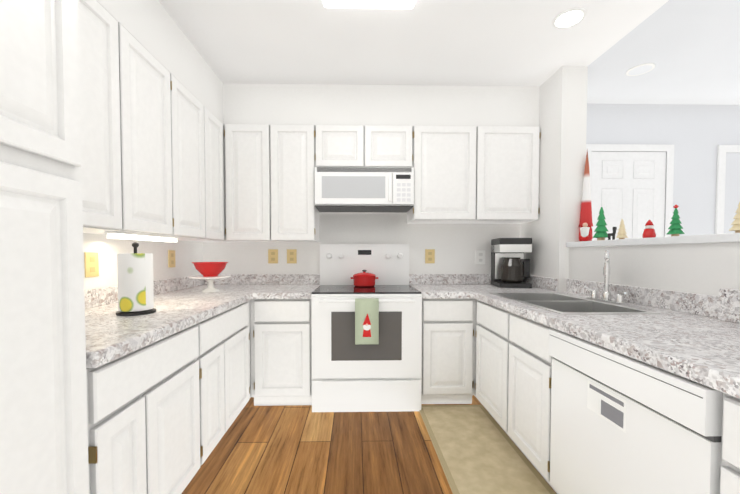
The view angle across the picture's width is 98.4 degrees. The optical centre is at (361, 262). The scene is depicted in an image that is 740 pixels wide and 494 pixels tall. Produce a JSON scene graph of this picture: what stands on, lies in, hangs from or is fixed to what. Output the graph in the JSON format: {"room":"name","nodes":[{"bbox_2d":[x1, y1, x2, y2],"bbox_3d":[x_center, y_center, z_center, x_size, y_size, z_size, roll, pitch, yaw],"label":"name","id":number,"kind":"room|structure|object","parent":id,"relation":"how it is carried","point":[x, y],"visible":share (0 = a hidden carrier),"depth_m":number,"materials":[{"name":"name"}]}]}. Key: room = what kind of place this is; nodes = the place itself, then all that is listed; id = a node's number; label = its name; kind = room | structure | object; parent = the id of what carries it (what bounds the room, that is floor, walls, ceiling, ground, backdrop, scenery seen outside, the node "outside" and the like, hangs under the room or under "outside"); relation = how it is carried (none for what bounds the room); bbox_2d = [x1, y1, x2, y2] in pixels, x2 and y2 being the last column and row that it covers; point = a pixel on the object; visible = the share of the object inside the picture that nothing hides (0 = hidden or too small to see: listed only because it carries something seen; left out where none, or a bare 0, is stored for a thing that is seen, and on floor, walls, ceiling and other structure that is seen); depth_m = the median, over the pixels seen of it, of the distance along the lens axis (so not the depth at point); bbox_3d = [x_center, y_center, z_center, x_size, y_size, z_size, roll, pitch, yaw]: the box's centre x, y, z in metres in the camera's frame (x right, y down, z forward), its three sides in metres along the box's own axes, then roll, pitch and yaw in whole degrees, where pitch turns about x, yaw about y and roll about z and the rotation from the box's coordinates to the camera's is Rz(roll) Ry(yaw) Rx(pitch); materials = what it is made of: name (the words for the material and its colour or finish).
{"room":"kitchen","nodes":[
{"label":"kitchen","id":0,"kind":"room"},
{"bbox_2d":[83,233,202,289],"bbox_3d":[-1.552,-0.139,0.654,0.157,2.660,4.790,0,2,-1],"label":"wall","id":1,"kind":"structure","parent":0,"point":[187,253],"depth_m":2.20,"materials":[{"name":"white paint"}]},
{"bbox_2d":[84,252,98,276],"bbox_3d":[-1.489,0.011,1.765,0.007,0.135,0.088,0,2,-1],"label":"electrical outlet plate","id":2,"kind":"object","parent":1,"relation":"attached to","point":[91,259],"visible":1,"depth_m":1.76,"materials":[{"name":"brown"}]},
{"bbox_2d":[78,0,129,234],"bbox_3d":[-1.312,-0.642,1.330,0.344,0.990,0.379,0,2,-1],"label":"upper cabinet","id":3,"kind":"object","parent":1,"relation":"attached to","point":[102,40],"depth_m":1.41,"materials":[{"name":"white paint"}]},
{"bbox_2d":[126,30,177,239],"bbox_3d":[-1.320,-0.653,1.731,0.344,0.990,0.422,0,2,-1],"label":"upper cabinet","id":4,"kind":"object","parent":1,"relation":"attached to","point":[151,144],"depth_m":1.74,"materials":[{"name":"white paint"}]},
{"bbox_2d":[105,231,177,241],"bbox_3d":[-1.226,-0.143,1.826,0.060,0.033,0.540,0,2,-1],"label":"under-cabinet light","id":5,"kind":"object","parent":4,"relation":"attached to","point":[128,235],"visible":0.96,"depth_m":1.72,"materials":[{"name":"white plastic"}]},
{"bbox_2d":[168,250,174,266],"bbox_3d":[-1.504,-0.029,2.534,0.007,0.135,0.088,0,2,-1],"label":"electrical outlet plate","id":6,"kind":"object","parent":1,"relation":"attached to","point":[171,258],"visible":1,"depth_m":2.52,"materials":[{"name":"brown plastic"}]},
{"bbox_2d":[174,77,209,239],"bbox_3d":[-1.328,-0.664,2.154,0.344,0.990,0.426,0,2,-1],"label":"upper cabinet","id":7,"kind":"object","parent":1,"relation":"attached to","point":[189,113],"depth_m":2.17,"materials":[{"name":"white paint"}]},
{"bbox_2d":[180,108,225,241],"bbox_3d":[-1.335,-0.674,2.535,0.344,0.990,0.335,0,2,-1],"label":"upper cabinet","id":8,"kind":"object","parent":1,"relation":"attached to","point":[214,128],"depth_m":2.56,"materials":[{"name":"white paint"}]},
{"bbox_2d":[97,0,539,126],"bbox_3d":[0.037,-1.321,1.652,3.055,0.346,2.788,0,2,-1],"label":"soffit","id":9,"kind":"structure","parent":0,"point":[152,27],"depth_m":2.73,"materials":[{"name":"white paint"}]},
{"bbox_2d":[181,395,556,493],"bbox_3d":[1.667,1.249,0.752,6.597,0.120,5.090,0,2,-1],"label":"floor","id":10,"kind":"structure","parent":0,"point":[293,449],"depth_m":1.92,"materials":[{"name":"brown wood"}]},
{"bbox_2d":[0,0,88,493],"bbox_3d":[-1.135,0.038,0.607,0.671,2.310,0.670,0,2,-1],"label":"pantry cabinet","id":11,"kind":"object","parent":10,"relation":"on","point":[43,421],"visible":1,"depth_m":0.81,"materials":[{"name":"white paint"}]},
{"bbox_2d":[86,320,205,493],"bbox_3d":[-1.148,0.743,1.295,0.670,0.862,0.663,0,2,-1],"label":"base cabinet","id":12,"kind":"object","parent":10,"relation":"on","point":[163,414],"depth_m":1.23,"materials":[{"name":"white paint"}]},
{"bbox_2d":[84,274,259,367],"bbox_3d":[-1.151,0.216,2.007,0.690,0.150,2.116,0,2,-1],"label":"countertop","id":13,"kind":"structure","parent":12,"relation":"on","point":[180,304],"depth_m":1.63,"materials":[{"name":"stone"}]},
{"bbox_2d":[116,242,155,315],"bbox_3d":[-1.118,0.075,1.584,0.168,0.352,0.160,0,2,-1],"label":"paper towel holder","id":14,"kind":"object","parent":13,"relation":"on","point":[135,284],"visible":1,"depth_m":1.53,"materials":[{"name":"white paper"}]},
{"bbox_2d":[189,262,230,291],"bbox_3d":[-1.183,0.112,2.504,0.304,0.229,0.290,0,2,-1],"label":"stand","id":15,"kind":"object","parent":13,"relation":"on","point":[209,271],"visible":1,"depth_m":2.44,"materials":[{"name":"white ceramic"}]},
{"bbox_2d":[206,300,250,458],"bbox_3d":[-1.161,0.725,1.996,0.670,0.862,0.740,0,2,-1],"label":"base cabinet","id":16,"kind":"object","parent":10,"relation":"on","point":[228,370],"depth_m":1.95,"materials":[{"name":"white paint"}]},
{"bbox_2d":[250,299,311,405],"bbox_3d":[-0.625,0.704,2.766,0.471,0.862,0.645,0,2,-1],"label":"base cabinet","id":17,"kind":"object","parent":10,"relation":"on","point":[281,348],"visible":0.9,"depth_m":2.45,"materials":[{"name":"white paint"}]},
{"bbox_2d":[256,274,319,298],"bbox_3d":[-0.603,0.197,2.731,0.433,0.150,0.688,0,2,-1],"label":"countertop","id":18,"kind":"structure","parent":17,"relation":"on","point":[269,286],"depth_m":2.98,"materials":[{"name":"stone"}]},
{"bbox_2d":[311,244,421,411],"bbox_3d":[0.036,0.486,2.715,0.839,1.300,0.761,0,2,-1],"label":"stove","id":19,"kind":"object","parent":10,"relation":"on","point":[366,349],"visible":1,"depth_m":2.41,"materials":[{"name":"white metal"}]},
{"bbox_2d":[351,270,377,286],"bbox_3d":[0.027,0.140,2.888,0.249,0.148,0.198,0,2,-1],"label":"pot","id":20,"kind":"object","parent":19,"relation":"on","point":[364,278],"visible":1,"depth_m":2.81,"materials":[{"name":"red metal"}]},
{"bbox_2d":[355,298,378,343],"bbox_3d":[0.040,0.433,2.357,0.173,0.335,0.040,0,2,-1],"label":"towel","id":21,"kind":"object","parent":19,"relation":"hanging from","point":[366,310],"depth_m":2.34,"materials":[{"name":"green fabric"}]},
{"bbox_2d":[363,313,370,336],"bbox_3d":[0.040,0.459,2.334,0.063,0.175,0.001,0,2,-1],"label":"print","id":22,"kind":"object","parent":21,"relation":"attached to","point":[366,316],"depth_m":2.34,"materials":[{"name":"red fabric"}]},
{"bbox_2d":[421,299,475,403],"bbox_3d":[0.673,0.703,2.790,0.429,0.862,0.645,0,2,-1],"label":"base cabinet","id":23,"kind":"object","parent":10,"relation":"on","point":[448,351],"visible":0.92,"depth_m":2.47,"materials":[{"name":"white paint"}]},
{"bbox_2d":[409,274,467,298],"bbox_3d":[0.643,0.196,2.770,0.374,0.150,0.658,0,2,-1],"label":"countertop","id":24,"kind":"structure","parent":23,"relation":"on","point":[431,286],"depth_m":2.98,"materials":[{"name":"stone"}]},
{"bbox_2d":[419,405,555,493],"bbox_3d":[0.717,1.159,1.662,0.514,0.008,1.750,0,2,-1],"label":"rug","id":25,"kind":"object","parent":10,"relation":"on","point":[477,450],"visible":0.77,"depth_m":1.91,"materials":[{"name":"beige fabric"}]},
{"bbox_2d":[474,299,505,427],"bbox_3d":[1.218,0.719,2.193,0.676,0.862,0.505,0,2,-1],"label":"base cabinet","id":26,"kind":"object","parent":10,"relation":"on","point":[490,320],"depth_m":2.18,"materials":[{"name":"white paint"}]},
{"bbox_2d":[502,311,557,493],"bbox_3d":[1.226,0.732,1.728,0.676,0.862,0.426,0,2,-1],"label":"base cabinet","id":27,"kind":"object","parent":10,"relation":"on","point":[513,379],"depth_m":1.70,"materials":[{"name":"white paint"}]},
{"bbox_2d":[464,274,739,398],"bbox_3d":[1.247,0.206,1.641,0.792,0.190,2.938,0,2,-1],"label":"countertop","id":28,"kind":"structure","parent":27,"relation":"on","point":[694,337],"depth_m":1.35,"materials":[{"name":"stone"}]},
{"bbox_2d":[491,238,531,287],"bbox_3d":[1.357,0.001,2.896,0.281,0.431,0.327,0,2,8],"label":"coffee maker","id":29,"kind":"object","parent":28,"relation":"on","point":[510,266],"visible":1,"depth_m":2.79,"materials":[{"name":"grey plastic"}]},
{"bbox_2d":[490,250,660,313],"bbox_3d":[1.255,0.175,1.971,0.585,0.499,0.830,0,2,-1],"label":"sink","id":30,"kind":"object","parent":28,"relation":"in","point":[558,303],"visible":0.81,"depth_m":1.96,"materials":[{"name":"silver metal"}]},
{"bbox_2d":[584,250,628,304],"bbox_3d":[1.485,0.083,1.973,0.124,0.316,0.325,0,2,-1],"label":"faucet","id":31,"kind":"object","parent":28,"relation":"on","point":[606,295],"depth_m":1.94,"materials":[{"name":"silver metal"}]},
{"bbox_2d":[548,329,723,493],"bbox_3d":[1.214,0.749,1.173,0.670,0.858,0.675,0,2,-1],"label":"dishwasher","id":32,"kind":"object","parent":10,"relation":"on","point":[622,424],"visible":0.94,"depth_m":1.08,"materials":[{"name":"white metal"}]},
{"bbox_2d":[720,393,739,493],"bbox_3d":[1.286,0.764,0.510,0.755,0.862,0.646,0,2,-1],"label":"base cabinet","id":33,"kind":"object","parent":10,"relation":"on","point":[730,477],"visible":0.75,"depth_m":0.78,"materials":[{"name":"white paint"}]},
{"bbox_2d":[159,0,739,104],"bbox_3d":[1.667,-1.530,0.677,6.597,0.120,5.090,0,2,-1],"label":"ceiling","id":34,"kind":"structure","parent":0,"point":[478,42],"depth_m":2.21,"materials":[{"name":"paint"}]},
{"bbox_2d":[323,0,414,8],"bbox_3d":[0.047,-1.463,1.569,0.516,0.059,0.510,0,2,-1],"label":"ceiling light fixture","id":35,"kind":"object","parent":34,"relation":"attached to","point":[389,4],"visible":1,"depth_m":1.78,"materials":[{"name":"white plastic"}]},
{"bbox_2d":[552,8,585,28],"bbox_3d":[1.278,-1.500,1.967,0.178,0.008,0.170,0,2,-1],"label":"recessed light","id":36,"kind":"object","parent":34,"relation":"in","point":[568,18],"visible":1,"depth_m":1.96,"materials":[{"name":"white plastic"}]},
{"bbox_2d":[626,63,654,75],"bbox_3d":[2.194,-1.514,2.514,0.178,0.008,0.170,0,2,-1],"label":"recessed light","id":37,"kind":"object","parent":34,"relation":"in","point":[640,69],"visible":1,"depth_m":2.50,"materials":[{"name":"white plastic"}]},
{"bbox_2d":[202,103,739,273],"bbox_3d":[1.621,-0.207,3.183,6.597,2.660,0.150,0,2,-1],"label":"wall","id":38,"kind":"structure","parent":0,"point":[695,135],"depth_m":3.10,"materials":[{"name":"grey paint"}]},
{"bbox_2d":[223,124,318,241],"bbox_3d":[-0.794,-0.684,2.881,0.788,0.990,0.335,0,2,-1],"label":"upper cabinet","id":39,"kind":"object","parent":38,"relation":"attached to","point":[269,185],"visible":0.98,"depth_m":2.72,"materials":[{"name":"white paint"}]},
{"bbox_2d":[268,249,277,262],"bbox_3d":[-0.847,-0.058,3.062,0.092,0.135,0.007,0,2,-1],"label":"electrical outlet plate","id":40,"kind":"object","parent":38,"relation":"attached to","point":[272,255],"visible":1,"depth_m":3.06,"materials":[{"name":"brown"}]},
{"bbox_2d":[287,249,296,262],"bbox_3d":[-0.669,-0.058,3.065,0.092,0.135,0.007,0,2,-1],"label":"electrical outlet plate","id":41,"kind":"object","parent":38,"relation":"attached to","point":[291,255],"visible":1,"depth_m":3.06,"materials":[{"name":"brown plastic"}]},
{"bbox_2d":[314,167,413,212],"bbox_3d":[0.021,-0.637,2.848,0.833,0.330,0.433,0,2,-1],"label":"over-the-range microwave","id":42,"kind":"object","parent":38,"relation":"attached to","point":[369,189],"visible":1,"depth_m":2.66,"materials":[{"name":"white plastic"}]},
{"bbox_2d":[315,125,412,166],"bbox_3d":[0.020,-0.999,2.888,0.838,0.360,0.335,0,2,-1],"label":"wall cabinet","id":43,"kind":"object","parent":38,"relation":"attached to","point":[363,146],"visible":0.96,"depth_m":2.73,"materials":[{"name":"white paint"}]},
{"bbox_2d":[425,249,434,262],"bbox_3d":[0.663,-0.059,3.090,0.092,0.135,0.007,0,2,-1],"label":"electrical outlet plate","id":44,"kind":"object","parent":38,"relation":"attached to","point":[429,255],"visible":1,"depth_m":3.09,"materials":[{"name":"brown plastic"}]},
{"bbox_2d":[407,126,540,223],"bbox_3d":[0.991,-0.774,2.912,1.101,0.810,0.335,0,2,-1],"label":"upper cabinet","id":45,"kind":"object","parent":38,"relation":"attached to","point":[476,174],"visible":0.96,"depth_m":2.75,"materials":[{"name":"white paint"}]},
{"bbox_2d":[476,250,484,263],"bbox_3d":[1.156,-0.049,3.099,0.092,0.135,0.007,0,2,-1],"label":"electrical outlet plate","id":46,"kind":"object","parent":38,"relation":"attached to","point":[480,256],"visible":1,"depth_m":3.10,"materials":[{"name":"white plastic"}]},
{"bbox_2d":[586,144,739,240],"bbox_3d":[3.246,-0.007,3.116,2.197,2.265,0.052,0,2,-1],"label":"door","id":47,"kind":"structure","parent":38,"relation":"in","point":[631,185],"depth_m":3.10,"materials":[{"name":"white paint"}]},
{"bbox_2d":[520,66,587,291],"bbox_3d":[1.645,-0.197,2.806,0.198,2.660,0.605,0,2,-1],"label":"wall","id":48,"kind":"structure","parent":0,"point":[553,230],"depth_m":2.51,"materials":[{"name":"white paint"}]},
{"bbox_2d":[84,274,739,322],"bbox_3d":[0.077,0.181,1.618,3.132,0.140,2.938,0,2,-1],"label":"backsplash","id":49,"kind":"structure","parent":48,"relation":"attached to","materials":[{"name":"stone"}]},
{"bbox_2d":[566,233,739,246],"bbox_3d":[1.726,-0.097,0.954,0.191,0.039,3.103,0,2,-1],"label":"ledge","id":50,"kind":"structure","parent":0,"point":[716,238],"depth_m":1.70,"materials":[{"name":"white paint"}]},
{"bbox_2d":[579,151,592,240],"bbox_3d":[1.738,-0.518,2.469,0.103,0.720,0.098,0,2,-1],"label":"gnome","id":51,"kind":"object","parent":50,"relation":"on","point":[585,229],"visible":0.96,"depth_m":2.45,"materials":[{"name":"red fabric"}]},
{"bbox_2d":[592,207,607,239],"bbox_3d":[1.711,-0.273,2.278,0.105,0.240,0.097,0,2,-1],"label":"tree","id":52,"kind":"object","parent":50,"relation":"on","point":[601,229],"visible":0.96,"depth_m":2.26,"materials":[{"name":"green plastic"}]},
{"bbox_2d":[608,227,616,239],"bbox_3d":[1.703,-0.195,2.171,0.025,0.090,0.052,0,2,-1],"label":"reindeer","id":53,"kind":"object","parent":50,"relation":"on","point":[614,229],"visible":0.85,"depth_m":2.15,"materials":[{"name":"grey plastic"}]},
{"bbox_2d":[616,219,627,238],"bbox_3d":[1.704,-0.216,2.089,0.067,0.135,0.062,0,2,-1],"label":"tree","id":54,"kind":"object","parent":50,"relation":"on","point":[621,233],"visible":0.94,"depth_m":2.08,"materials":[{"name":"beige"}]},
{"bbox_2d":[642,219,655,237],"bbox_3d":[1.703,-0.199,1.889,0.063,0.112,0.060,0,2,-1],"label":"decorative piece","id":55,"kind":"object","parent":50,"relation":"on","point":[648,231],"visible":0.92,"depth_m":1.88,"materials":[{"name":"red ceramic"}]},
{"bbox_2d":[667,205,684,235],"bbox_3d":[1.706,-0.227,1.734,0.076,0.177,0.070,0,2,-1],"label":"tree","id":56,"kind":"object","parent":50,"relation":"on","point":[675,227],"visible":0.98,"depth_m":1.72,"materials":[{"name":"green"}]},
{"bbox_2d":[729,202,739,232],"bbox_3d":[1.722,-0.206,1.449,0.073,0.150,0.068,0,2,-1],"label":"tree","id":57,"kind":"object","parent":50,"relation":"on","point":[736,225],"visible":0.96,"depth_m":1.45,"materials":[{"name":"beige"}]},
{"bbox_2d":[568,242,739,295],"bbox_3d":[1.718,0.553,0.982,0.122,1.260,3.085,0,2,-1],"label":"wall","id":58,"kind":"structure","parent":0,"point":[712,269],"depth_m":1.72,"materials":[{"name":"white paint"}]}
]}

